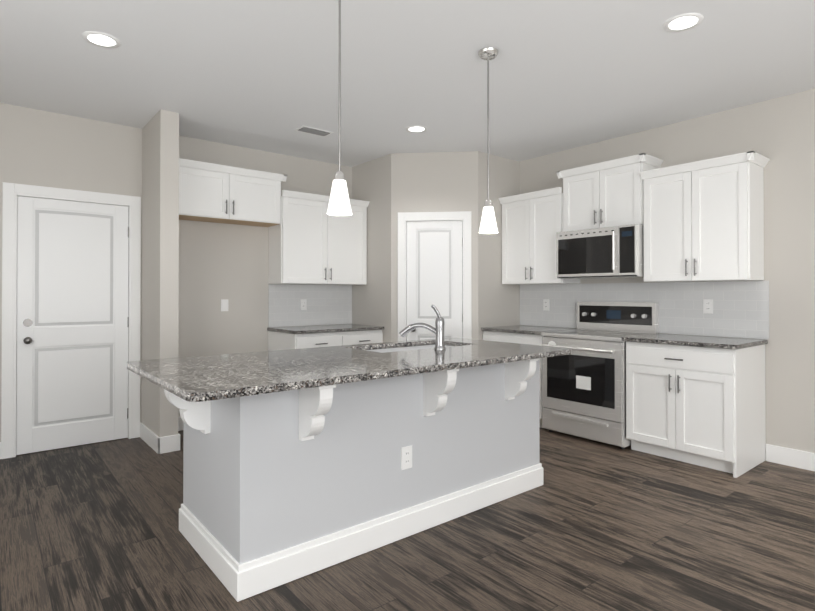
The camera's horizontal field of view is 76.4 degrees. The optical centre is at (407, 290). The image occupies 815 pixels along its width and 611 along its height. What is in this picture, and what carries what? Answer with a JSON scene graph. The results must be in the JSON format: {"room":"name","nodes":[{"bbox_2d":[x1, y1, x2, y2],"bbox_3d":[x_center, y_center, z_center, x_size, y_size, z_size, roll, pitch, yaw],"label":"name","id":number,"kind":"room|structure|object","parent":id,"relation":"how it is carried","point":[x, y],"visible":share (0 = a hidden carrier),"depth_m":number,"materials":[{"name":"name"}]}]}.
{"room":"kitchen","nodes":[
{"label":"kitchen","id":0,"kind":"room"},
{"bbox_2d":[140,109,183,436],"bbox_3d":[-2.113,-0.071,4.405,0.140,2.740,0.630,0,0,-39],"label":"wall","id":1,"kind":"structure","parent":0,"point":[161,145],"depth_m":4.20,"materials":[{"name":"grey paint"}]},
{"bbox_2d":[140,422,161,453],"bbox_3d":[-2.163,1.233,4.337,0.014,0.130,0.630,0,0,-39],"label":"baseboard","id":2,"kind":"structure","parent":1,"relation":"attached to","point":[155,442],"depth_m":4.25,"materials":[{"name":"white wood"}]},
{"bbox_2d":[162,430,179,450],"bbox_3d":[-2.038,1.234,4.428,0.017,0.130,0.614,0,0,-39],"label":"baseboard","id":3,"kind":"structure","parent":1,"relation":"attached to","point":[173,441],"depth_m":4.16,"materials":[{"name":"white wood"}]},
{"bbox_2d":[0,103,435,441],"bbox_3d":[-2.105,-0.068,4.895,6.270,2.740,0.120,0,0,-39],"label":"wall","id":4,"kind":"structure","parent":0,"point":[194,273],"depth_m":5.05,"materials":[{"name":"grey paint"}]},
{"bbox_2d":[1,182,140,458],"bbox_3d":[-2.782,0.234,4.330,0.966,2.128,0.136,0,0,-39],"label":"door frame","id":5,"kind":"structure","parent":4,"relation":"attached to","point":[11,192],"depth_m":4.04,"materials":[{"name":"white wood"}]},
{"bbox_2d":[16,196,128,454],"bbox_3d":[-2.750,0.277,4.301,0.794,2.030,0.097,0,0,-39],"label":"entry door","id":6,"kind":"structure","parent":4,"relation":"in","point":[72,325],"depth_m":4.28,"materials":[{"name":"white wood"}]},
{"bbox_2d":[178,416,183,430],"bbox_3d":[-1.849,1.238,5.007,1.040,0.130,0.017,0,0,-39],"label":"baseboard","id":7,"kind":"structure","parent":4,"relation":"attached to","point":[180,422],"depth_m":4.79,"materials":[{"name":"white"}]},
{"bbox_2d":[221,299,227,310],"bbox_3d":[-1.789,0.148,5.067,0.072,0.116,0.008,0,0,-39],"label":"light switch","id":8,"kind":"object","parent":4,"relation":"attached to","point":[224,304],"visible":1,"depth_m":5.06,"materials":[{"name":"white plastic"}]},
{"bbox_2d":[179,158,286,226],"bbox_3d":[-1.720,-0.896,4.903,1.082,0.483,0.358,0,0,-39],"label":"upper cabinet","id":9,"kind":"object","parent":4,"relation":"attached to","point":[214,193],"visible":0.83,"depth_m":4.79,"materials":[{"name":"white wood"}]},
{"bbox_2d":[268,284,351,326],"bbox_3d":[-1.040,0.162,5.675,1.021,0.446,0.008,0,0,-39],"label":"backsplash","id":10,"kind":"structure","parent":4,"relation":"attached to","point":[329,304],"depth_m":5.65,"materials":[{"name":"tile"}]},
{"bbox_2d":[300,299,306,309],"bbox_3d":[-1.124,0.157,5.596,0.072,0.116,0.008,0,0,-39],"label":"outlet","id":11,"kind":"object","parent":10,"relation":"attached to","point":[303,304],"visible":1,"depth_m":5.59,"materials":[{"name":"white plastic"}]},
{"bbox_2d":[268,190,369,284],"bbox_3d":[-0.930,-0.524,5.544,1.022,0.920,0.358,0,0,-39],"label":"upper cabinet","id":12,"kind":"object","parent":4,"relation":"attached to","point":[311,241],"visible":0.9,"depth_m":5.37,"materials":[{"name":"white wood"}]},
{"bbox_2d":[0,427,814,610],"bbox_3d":[0.587,1.330,1.564,6.550,0.100,8.670,0,0,-39],"label":"floor","id":13,"kind":"structure","parent":0,"point":[590,525],"depth_m":2.60,"materials":[{"name":"brown wood"}]},
{"bbox_2d":[268,330,382,350],"bbox_3d":[-0.838,0.862,5.420,1.024,0.884,0.652,0,0,-39],"label":"base cabinet","id":14,"kind":"object","parent":13,"relation":"on","point":[281,341],"visible":0.27,"depth_m":5.15,"materials":[{"name":"white wood"}]},
{"bbox_2d":[267,324,383,333],"bbox_3d":[-0.847,0.401,5.424,1.037,0.032,0.637,0,0,-39],"label":"countertop","id":15,"kind":"structure","parent":14,"relation":"on","point":[321,328],"depth_m":5.25,"materials":[{"name":"stone"}]},
{"bbox_2d":[145,342,570,601],"bbox_3d":[-0.175,0.844,2.977,2.248,0.887,1.018,0,0,-39],"label":"kitchen island","id":16,"kind":"object","parent":13,"relation":"on","point":[299,463],"depth_m":2.51,"materials":[{"name":"grey paint"}]},
{"bbox_2d":[127,338,502,381],"bbox_3d":[-0.381,0.385,3.194,2.340,0.032,0.510,0,0,-39],"label":"island countertop","id":17,"kind":"structure","parent":16,"relation":"on","point":[148,370],"depth_m":2.70,"materials":[{"name":"grey stone"}]},
{"bbox_2d":[399,304,445,349],"bbox_3d":[0.094,0.229,3.274,0.195,0.281,0.265,0,0,-39],"label":"faucet","id":18,"kind":"object","parent":17,"relation":"on","point":[438,331],"visible":1,"depth_m":3.22,"materials":[{"name":"silver metal"}]},
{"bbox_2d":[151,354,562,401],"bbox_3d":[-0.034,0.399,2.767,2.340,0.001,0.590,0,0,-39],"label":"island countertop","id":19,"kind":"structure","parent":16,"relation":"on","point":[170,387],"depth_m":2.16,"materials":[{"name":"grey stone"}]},
{"bbox_2d":[401,445,411,469],"bbox_3d":[-0.004,0.878,2.712,0.072,0.116,0.008,0,0,-39],"label":"outlet","id":20,"kind":"object","parent":16,"relation":"attached to","point":[406,450],"depth_m":2.71,"materials":[{"name":"white plastic"}]},
{"bbox_2d":[483,331,543,427],"bbox_3d":[1.236,0.861,5.248,0.652,0.883,0.753,0,0,-39],"label":"base cabinet","id":21,"kind":"object","parent":13,"relation":"on","point":[530,339],"visible":0.04,"depth_m":4.95,"materials":[{"name":"white wood"}]},
{"bbox_2d":[481,325,576,334],"bbox_3d":[1.241,0.400,5.254,0.637,0.032,0.755,0,0,-39],"label":"countertop","id":22,"kind":"structure","parent":21,"relation":"on","point":[525,329],"depth_m":5.19,"materials":[{"name":"stone"}]},
{"bbox_2d":[541,302,658,448],"bbox_3d":[1.696,0.704,4.628,0.701,1.188,0.776,0,0,-39],"label":"range","id":23,"kind":"object","parent":13,"relation":"on","point":[584,389],"visible":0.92,"depth_m":4.48,"materials":[{"name":"silver metal"}]},
{"bbox_2d":[626,341,765,477],"bbox_3d":[2.222,0.853,4.037,0.652,0.884,0.789,0,0,-39],"label":"base cabinet","id":24,"kind":"object","parent":13,"relation":"on","point":[703,406],"visible":1,"depth_m":3.80,"materials":[{"name":"white wood"}]},
{"bbox_2d":[623,333,767,349],"bbox_3d":[2.232,0.392,4.038,0.637,0.032,0.809,0,0,-39],"label":"countertop","id":25,"kind":"structure","parent":24,"relation":"on","point":[707,341],"depth_m":3.88,"materials":[{"name":"stone"}]},
{"bbox_2d":[0,0,814,166],"bbox_3d":[0.587,-1.510,1.583,6.550,0.100,8.670,0,0,-39],"label":"ceiling","id":26,"kind":"structure","parent":0,"point":[262,75],"depth_m":3.37,"materials":[{"name":"white paint"}]},
{"bbox_2d":[82,31,120,47],"bbox_3d":[-1.771,-1.448,2.996,0.196,0.005,0.196,0,0,-39],"label":"recessed light","id":27,"kind":"object","parent":26,"relation":"in","point":[105,40],"visible":1,"depth_m":2.99,"materials":[{"name":"white"}]},
{"bbox_2d":[295,125,332,136],"bbox_3d":[-0.845,-1.433,4.679,0.310,0.011,0.160,0,0,-39],"label":"ceiling vent","id":28,"kind":"object","parent":26,"relation":"in","point":[313,131],"visible":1,"depth_m":4.66,"materials":[{"name":"white metal"}]},
{"bbox_2d":[327,0,351,215],"bbox_3d":[-0.316,-0.904,2.410,0.124,1.100,0.124,0,0,-39],"label":"pendant light","id":29,"kind":"object","parent":26,"relation":"hanging from","point":[339,203],"visible":1,"depth_m":2.39,"materials":[{"name":"white glass"}]},
{"bbox_2d":[406,125,426,132],"bbox_3d":[0.080,-1.437,4.620,0.196,0.005,0.196,0,0,-39],"label":"recessed light","id":30,"kind":"object","parent":26,"relation":"in","point":[416,128],"visible":1,"depth_m":4.62,"materials":[{"name":"white plastic"}]},
{"bbox_2d":[478,47,498,233],"bbox_3d":[0.491,-0.899,3.145,0.124,1.100,0.124,0,0,-39],"label":"pendant light","id":31,"kind":"object","parent":26,"relation":"hanging from","point":[488,224],"visible":1,"depth_m":3.12,"materials":[{"name":"white glass"}]},
{"bbox_2d":[663,13,703,31],"bbox_3d":[1.494,-1.449,2.805,0.196,0.005,0.196,0,0,-39],"label":"recessed light","id":32,"kind":"object","parent":26,"relation":"in","point":[681,22],"visible":1,"depth_m":2.80,"materials":[{"name":"white plastic"}]},
{"bbox_2d":[436,89,814,452],"bbox_3d":[3.080,-0.076,3.604,0.120,2.740,8.670,0,0,-39],"label":"wall","id":33,"kind":"structure","parent":0,"point":[781,129],"depth_m":3.93,"materials":[{"name":"grey paint"}]},
{"bbox_2d":[398,211,471,340],"bbox_3d":[0.284,0.246,5.419,0.766,2.118,0.116,0,0,6],"label":"door frame","id":34,"kind":"structure","parent":33,"relation":"attached to","point":[464,217],"depth_m":5.37,"materials":[{"name":"white wood"}]},
{"bbox_2d":[407,221,462,340],"bbox_3d":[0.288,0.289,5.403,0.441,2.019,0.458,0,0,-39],"label":"pantry door","id":35,"kind":"structure","parent":33,"relation":"in","point":[434,263],"depth_m":5.39,"materials":[{"name":"white wood"}]},
{"bbox_2d":[499,187,579,284],"bbox_3d":[1.350,-0.525,5.349,0.358,0.920,0.756,0,0,-39],"label":"upper cabinet","id":36,"kind":"object","parent":33,"relation":"attached to","point":[532,224],"visible":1,"depth_m":5.23,"materials":[{"name":"white wood"}]},
{"bbox_2d":[556,153,663,231],"bbox_3d":[1.837,-0.847,4.753,0.358,0.585,0.854,0,0,-39],"label":"upper cabinet","id":37,"kind":"object","parent":33,"relation":"attached to","point":[609,193],"visible":0.92,"depth_m":4.62,"materials":[{"name":"white wood"}]},
{"bbox_2d":[556,224,643,278],"bbox_3d":[1.796,-0.333,4.716,0.462,0.437,0.774,0,0,-39],"label":"microwave","id":38,"kind":"object","parent":37,"relation":"attached to","point":[608,252],"visible":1,"depth_m":4.54,"materials":[{"name":"silver metal"}]},
{"bbox_2d":[520,281,768,339],"bbox_3d":[1.992,0.157,4.833,0.008,0.446,2.358,0,0,-39],"label":"backsplash","id":39,"kind":"structure","parent":33,"relation":"attached to","point":[740,309],"depth_m":4.43,"materials":[{"name":"tile"}]},
{"bbox_2d":[543,299,548,310],"bbox_3d":[1.465,0.156,5.467,0.008,0.116,0.072,0,0,-39],"label":"electrical outlet","id":40,"kind":"object","parent":39,"relation":"attached to","point":[545,304],"visible":1,"depth_m":5.46,"materials":[{"name":"white plastic"}]},
{"bbox_2d":[703,299,712,313],"bbox_3d":[2.463,0.133,4.242,0.008,0.116,0.072,0,0,-39],"label":"electrical outlet","id":41,"kind":"object","parent":39,"relation":"attached to","point":[708,306],"visible":1,"depth_m":4.24,"materials":[{"name":"white plastic"}]},
{"bbox_2d":[640,151,769,281],"bbox_3d":[2.346,-0.533,4.126,0.358,0.920,0.826,0,0,-39],"label":"upper cabinet","id":42,"kind":"object","parent":33,"relation":"attached to","point":[703,220],"visible":1,"depth_m":3.98,"materials":[{"name":"white wood"}]},
{"bbox_2d":[766,444,814,470],"bbox_3d":[4.195,1.219,2.117,0.017,0.130,4.669,0,0,-39],"label":"baseboard","id":43,"kind":"structure","parent":33,"relation":"attached to","point":[801,459],"depth_m":3.80,"materials":[{"name":"white wood"}]}
]}

